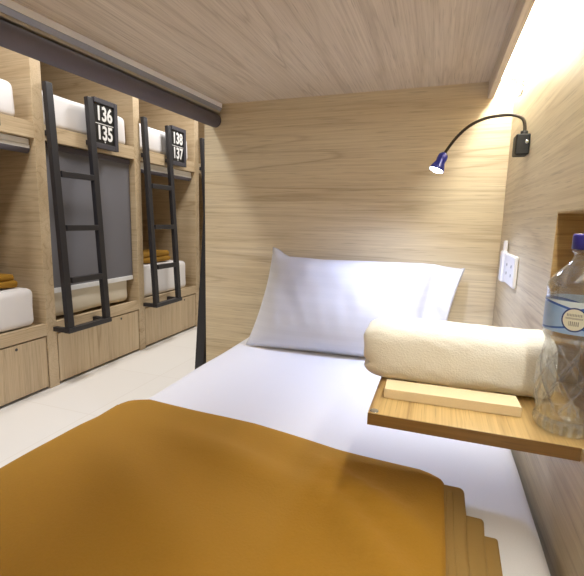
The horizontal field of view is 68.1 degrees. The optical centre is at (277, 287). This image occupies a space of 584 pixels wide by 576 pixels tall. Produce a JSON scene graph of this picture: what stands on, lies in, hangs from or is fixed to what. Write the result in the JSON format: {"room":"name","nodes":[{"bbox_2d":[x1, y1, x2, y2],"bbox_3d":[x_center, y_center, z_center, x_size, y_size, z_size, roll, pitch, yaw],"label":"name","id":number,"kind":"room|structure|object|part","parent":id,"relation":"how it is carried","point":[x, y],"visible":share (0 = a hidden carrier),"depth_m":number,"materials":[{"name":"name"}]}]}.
{"room":"dormitory","nodes":[
{"label":"dormitory","id":0,"kind":"room"},
{"bbox_2d":[0,326,196,467],"bbox_3d":[-1.047,0.546,2.968,4.600,0.050,7.400,4,9,20],"label":"floor","id":1,"kind":"structure","parent":0,"point":[30,421],"depth_m":2.46,"materials":[{"name":"white tile"}]},
{"bbox_2d":[0,113,48,405],"bbox_3d":[-2.390,-0.624,2.296,2.020,2.420,0.816,4,9,20],"label":"bunk bed","id":2,"kind":"object","parent":1,"relation":"on","point":[23,366],"visible":1,"depth_m":2.31,"materials":[{"name":"brown wood"}]},
{"bbox_2d":[0,79,14,116],"bbox_3d":[-2.376,-0.989,2.244,1.949,0.196,0.681,4,9,20],"label":"mattress","id":3,"kind":"object","parent":2,"relation":"on","point":[6,94],"visible":0.76,"depth_m":2.18,"materials":[{"name":"white fabric"}]},
{"bbox_2d":[0,133,28,152],"bbox_3d":[-1.477,-0.712,1.978,0.042,0.075,0.738,4,9,20],"label":"roller blind","id":4,"kind":"object","parent":2,"relation":"attached to","point":[7,142],"visible":1,"depth_m":2.23,"materials":[{"name":"fabric"}]},
{"bbox_2d":[0,287,33,332],"bbox_3d":[-2.377,0.083,2.418,1.944,0.218,0.691,4,9,20],"label":"mattress","id":5,"kind":"object","parent":2,"relation":"on","point":[16,307],"visible":0.98,"depth_m":2.30,"materials":[{"name":"white fabric"}]},
{"bbox_2d":[0,273,17,288],"bbox_3d":[-1.670,-0.021,2.208,0.381,0.087,0.466,4,9,20],"label":"folded blanket","id":6,"kind":"object","parent":5,"relation":"on","point":[6,280],"visible":1,"depth_m":2.31,"materials":[{"name":"orange fabric"}]},
{"bbox_3d":[-1.442,-0.790,1.953,0.029,0.084,0.750,4,9,20],"label":"rail","id":7,"kind":"part","parent":2,"relation":"part of","materials":[{"name":"brown wood"}]},
{"bbox_3d":[-1.461,0.288,2.121,0.029,0.068,0.750,4,9,20],"label":"rail","id":8,"kind":"part","parent":2,"relation":"part of","materials":[{"name":"brown wood"}]},
{"bbox_3d":[-1.464,0.475,2.149,0.023,0.294,0.734,4,9,20],"label":"drawer","id":9,"kind":"part","parent":2,"relation":"part of","materials":[{"name":"brown wood"}]},
{"bbox_2d":[0,46,138,387],"bbox_3d":[-2.107,-0.737,3.053,2.020,2.420,0.816,4,9,20],"label":"bunk bed","id":10,"kind":"object","parent":1,"relation":"on","point":[25,235],"visible":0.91,"depth_m":2.45,"materials":[{"name":"brown wood"}]},
{"bbox_3d":[-2.228,-0.684,2.702,2.000,2.420,0.066,4,9,20],"label":"divider panel","id":11,"kind":"part","parent":10,"relation":"part of","materials":[{"name":"brown wood"}]},
{"bbox_2d":[42,81,118,333],"bbox_3d":[-1.135,-0.465,2.639,0.124,1.386,0.566,4,9,20],"label":"ladder","id":12,"kind":"object","parent":10,"relation":"attached to","point":[101,116],"visible":1,"depth_m":2.59,"materials":[{"name":"black metal"}]},
{"bbox_3d":[-1.099,-1.028,2.722,0.016,0.238,0.172,4,9,20],"label":"sign panel","id":13,"kind":"part","parent":12,"relation":"part of","materials":[{"name":"black metal"}]},
{"bbox_3d":[-1.092,-1.030,2.735,0.028,0.298,0.202,4,9,20],"label":"sign frame","id":14,"kind":"part","parent":12,"relation":"part of","materials":[{"name":"black metal"}]},
{"bbox_2d":[42,92,124,143],"bbox_3d":[-2.088,-1.108,3.016,1.947,0.204,0.729,4,9,20],"label":"mattress","id":15,"kind":"object","parent":10,"relation":"on","point":[69,115],"visible":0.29,"depth_m":2.57,"materials":[{"name":"white fabric"}]},
{"bbox_2d":[45,142,132,292],"bbox_3d":[-1.202,-0.438,2.795,0.036,0.856,0.738,4,9,20],"label":"roller blind","id":16,"kind":"object","parent":10,"relation":"attached to","point":[113,171],"visible":0.53,"depth_m":2.79,"materials":[{"name":"fabric"}]},
{"bbox_3d":[-1.159,-0.903,2.710,0.029,0.084,0.750,4,9,20],"label":"rail","id":17,"kind":"part","parent":10,"relation":"part of","materials":[{"name":"brown wood"}]},
{"bbox_2d":[54,280,126,315],"bbox_3d":[-2.131,-0.048,3.186,1.949,0.252,0.723,4,9,20],"label":"mattress","id":18,"kind":"object","parent":10,"relation":"on","point":[89,297],"visible":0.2,"depth_m":2.84,"materials":[{"name":"beige fabric"}]},
{"bbox_3d":[-1.179,0.176,2.878,0.029,0.068,0.750,4,9,20],"label":"rail","id":19,"kind":"part","parent":10,"relation":"part of","materials":[{"name":"brown wood"}]},
{"bbox_3d":[-1.181,0.363,2.906,0.023,0.294,0.734,4,9,20],"label":"drawer","id":20,"kind":"part","parent":10,"relation":"part of","materials":[{"name":"brown wood"}]},
{"bbox_2d":[40,61,195,349],"bbox_3d":[-1.825,-0.849,3.810,2.020,2.420,0.816,4,9,20],"label":"bunk bed","id":21,"kind":"object","parent":1,"relation":"on","point":[155,324],"visible":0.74,"depth_m":3.20,"materials":[{"name":"brown wood"}]},
{"bbox_3d":[-1.945,-0.797,3.459,2.000,2.420,0.066,4,9,20],"label":"divider panel","id":22,"kind":"part","parent":21,"relation":"part of","materials":[{"name":"brown wood"}]},
{"bbox_2d":[140,116,185,307],"bbox_3d":[-0.850,-0.578,3.402,0.124,1.386,0.566,4,9,20],"label":"ladder","id":23,"kind":"object","parent":21,"relation":"attached to","point":[175,137],"visible":1,"depth_m":3.36,"materials":[{"name":"black metal"}]},
{"bbox_3d":[-0.807,-1.143,3.498,0.028,0.298,0.202,4,9,20],"label":"sign frame","id":24,"kind":"part","parent":23,"relation":"part of","materials":[{"name":"black metal"}]},
{"bbox_3d":[-0.814,-1.141,3.485,0.016,0.238,0.172,4,9,20],"label":"sign panel","id":25,"kind":"part","parent":23,"relation":"part of","materials":[{"name":"black metal"}]},
{"bbox_2d":[139,123,186,159],"bbox_3d":[-1.809,-1.220,3.765,1.947,0.204,0.714,4,9,20],"label":"mattress","id":26,"kind":"object","parent":21,"relation":"on","point":[157,142],"visible":0.08,"depth_m":3.34,"materials":[{"name":"white fabric"}]},
{"bbox_2d":[143,260,185,296],"bbox_3d":[-1.826,-0.152,3.894,1.947,0.250,0.631,4,9,20],"label":"mattress","id":27,"kind":"object","parent":21,"relation":"on","point":[165,276],"visible":0.12,"depth_m":3.54,"materials":[{"name":"white fabric"}]},
{"bbox_2d":[143,249,169,262],"bbox_3d":[-1.172,-0.262,3.569,0.378,0.096,0.465,4,9,20],"label":"folded blanket","id":28,"kind":"object","parent":27,"relation":"on","point":[162,255],"visible":0.3,"depth_m":3.58,"materials":[{"name":"fabric"}]},
{"bbox_2d":[140,162,190,180],"bbox_3d":[-0.912,-0.936,3.492,0.042,0.075,0.738,4,9,20],"label":"roller blind","id":29,"kind":"object","parent":21,"relation":"attached to","point":[156,170],"visible":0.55,"depth_m":3.47,"materials":[{"name":"fabric"}]},
{"bbox_3d":[-0.876,-1.015,3.467,0.029,0.084,0.750,4,9,20],"label":"rail","id":30,"kind":"part","parent":21,"relation":"part of","materials":[{"name":"brown wood"}]},
{"bbox_3d":[-0.896,0.064,3.635,0.029,0.068,0.750,4,9,20],"label":"rail","id":31,"kind":"part","parent":21,"relation":"part of","materials":[{"name":"brown wood"}]},
{"bbox_3d":[-0.899,0.251,3.663,0.023,0.294,0.734,4,9,20],"label":"drawer","id":32,"kind":"part","parent":21,"relation":"part of","materials":[{"name":"brown wood"}]},
{"bbox_2d":[139,99,204,326],"bbox_3d":[-1.531,-0.966,4.598,2.020,2.420,0.882,4,9,20],"label":"bunk bed","id":33,"kind":"object","parent":1,"relation":"on","point":[188,194],"visible":0.2,"depth_m":3.94,"materials":[{"name":"brown wood"}]},
{"bbox_3d":[-1.380,-1.021,4.973,2.000,2.420,0.066,4,9,20],"label":"panel","id":34,"kind":"part","parent":33,"relation":"part of","materials":[{"name":"brown wood"}]},
{"bbox_2d":[199,138,204,213],"bbox_3d":[-0.566,-0.691,4.162,0.124,1.386,0.566,4,9,20],"label":"ladder","id":35,"kind":"object","parent":33,"relation":"attached to","point":[202,140],"visible":0.08,"depth_m":3.86,"materials":[{"name":"black metal"}]},
{"bbox_2d":[195,196,205,368],"bbox_3d":[-0.257,-0.189,2.068,0.172,1.706,0.352,4,9,20],"label":"ladder","id":36,"kind":"object","parent":1,"relation":"on","point":[200,358],"visible":0.02,"depth_m":1.96,"materials":[{"name":"black metal"}]},
{"bbox_3d":[-0.154,0.707,0.796,1.108,0.330,2.053,4,9,20],"label":"bed base","id":37,"kind":"object","parent":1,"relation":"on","visible":0},
{"bbox_2d":[148,337,550,575],"bbox_3d":[-0.047,0.449,0.725,0.891,0.201,2.041,4,9,20],"label":"mattress","id":38,"kind":"object","parent":37,"relation":"on","point":[326,399],"visible":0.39,"depth_m":1.00,"materials":[{"name":"white fabric"}]},
{"bbox_2d":[0,399,502,575],"bbox_3d":[-0.230,0.551,0.393,0.847,0.398,1.279,4,9,20],"label":"blanket","id":39,"kind":"object","parent":38,"relation":"on","point":[146,487],"visible":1,"depth_m":0.65,"materials":[{"name":"orange fabric"}]},
{"bbox_2d":[246,247,464,356],"bbox_3d":[0.253,0.052,1.509,0.737,0.357,0.190,4,9,20],"label":"pillow","id":40,"kind":"object","parent":38,"relation":"on","point":[308,304],"visible":0.89,"depth_m":1.47,"materials":[{"name":"white fabric"}]},
{"bbox_2d":[12,0,558,103],"bbox_3d":[-0.128,-0.571,0.595,1.120,0.031,2.060,4,9,20],"label":"ceiling","id":41,"kind":"structure","parent":0,"point":[225,51],"depth_m":1.10,"materials":[{"name":"brown wood"}]},
{"bbox_2d":[0,0,221,127],"bbox_3d":[-0.652,-0.552,0.805,0.056,0.090,2.035,5,10,23],"label":"roller blind","id":42,"kind":"object","parent":41,"relation":"attached to","point":[24,31],"visible":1,"depth_m":1.14,"materials":[{"name":"dark cloth"}]},
{"bbox_2d":[502,0,549,79],"bbox_3d":[0.371,-0.518,0.432,0.026,0.006,1.970,4,9,20],"label":"led strip","id":43,"kind":"object","parent":41,"relation":"attached to","point":[539,7],"visible":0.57,"depth_m":1.03,"materials":[{"name":"beige plastic"}]},
{"bbox_2d":[204,80,515,362],"bbox_3d":[0.229,-0.478,1.599,1.120,2.440,0.025,4,9,20],"label":"wall","id":44,"kind":"structure","parent":0,"point":[349,176],"depth_m":1.57,"materials":[{"name":"brown wood"}]},
{"bbox_2d":[488,0,535,98],"bbox_3d":[0.331,-0.496,0.435,0.018,0.052,2.060,4,9,20],"label":"trim","id":45,"kind":"structure","parent":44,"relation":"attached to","point":[523,8],"depth_m":0.98,"materials":[{"name":"brown wood"}]},
{"bbox_2d":[493,0,583,575],"bbox_3d":[1.204,-0.584,2.399,0.150,2.440,6.385,4,9,20],"label":"wall","id":46,"kind":"structure","parent":0,"point":[541,184],"depth_m":0.83,"materials":[{"name":"brown wood"}]},
{"bbox_2d":[367,377,583,461],"bbox_3d":[0.335,0.198,0.707,0.342,0.020,0.215,4,9,20],"label":"shelf","id":47,"kind":"object","parent":46,"relation":"attached to","point":[562,414],"visible":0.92,"depth_m":0.64,"materials":[{"name":"brown wood"}]},
{"bbox_2d":[384,379,521,416],"bbox_3d":[0.281,0.179,0.709,0.205,0.016,0.047,4,9,19],"label":"book","id":48,"kind":"object","parent":47,"relation":"on","point":[509,405],"visible":1,"depth_m":0.69,"materials":[{"name":"beige paper"}]},
{"bbox_2d":[364,316,557,398],"bbox_3d":[0.323,0.119,0.803,0.312,0.106,0.139,4,9,20],"label":"rolled towel","id":49,"kind":"object","parent":47,"relation":"on","point":[478,357],"visible":1,"depth_m":0.74,"materials":[{"name":"beige fabric"}]},
{"bbox_2d":[532,234,583,438],"bbox_3d":[0.417,0.065,0.603,0.087,0.278,0.088,-2,9,-20],"label":"water bottle","id":50,"kind":"object","parent":47,"relation":"on","point":[563,313],"visible":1,"depth_m":0.58,"materials":[{"name":"clear plastic"}]},
{"bbox_2d":[430,113,530,172],"bbox_3d":[0.532,-0.384,1.147,0.243,0.144,0.056,6,10,31],"label":"reading lamp","id":51,"kind":"object","parent":46,"relation":"attached to","point":[521,142],"visible":1,"depth_m":1.11,"materials":[{"name":"black plastic"}]},
{"bbox_2d":[498,240,518,288],"bbox_3d":[0.626,-0.064,1.157,0.017,0.121,0.314,4,9,20],"label":"wall socket","id":52,"kind":"object","parent":46,"relation":"attached to","point":[508,267],"visible":1,"depth_m":1.15,"materials":[{"name":"white plastic"}]},
{"bbox_3d":[0.638,-0.050,1.184,0.010,0.082,0.170,4,9,20],"label":"plate","id":53,"kind":"part","parent":52,"relation":"part of","materials":[{"name":"white plastic"}]},
{"bbox_2d":[517,79,524,96],"bbox_3d":[0.696,-0.569,1.241,0.010,0.035,0.093,4,9,20],"label":"loose wire","id":54,"kind":"object","parent":46,"relation":"attached to","point":[518,95],"visible":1,"depth_m":1.23,"materials":[{"name":"white"}]},
{"bbox_2d":[544,209,583,391],"bbox_3d":[0.472,0.044,0.632,0.065,0.314,0.335,4,9,20],"label":"niche","id":55,"kind":"object","parent":46,"relation":"attached to","point":[569,279],"depth_m":0.78,"materials":[{"name":"brown wood"}]}
]}

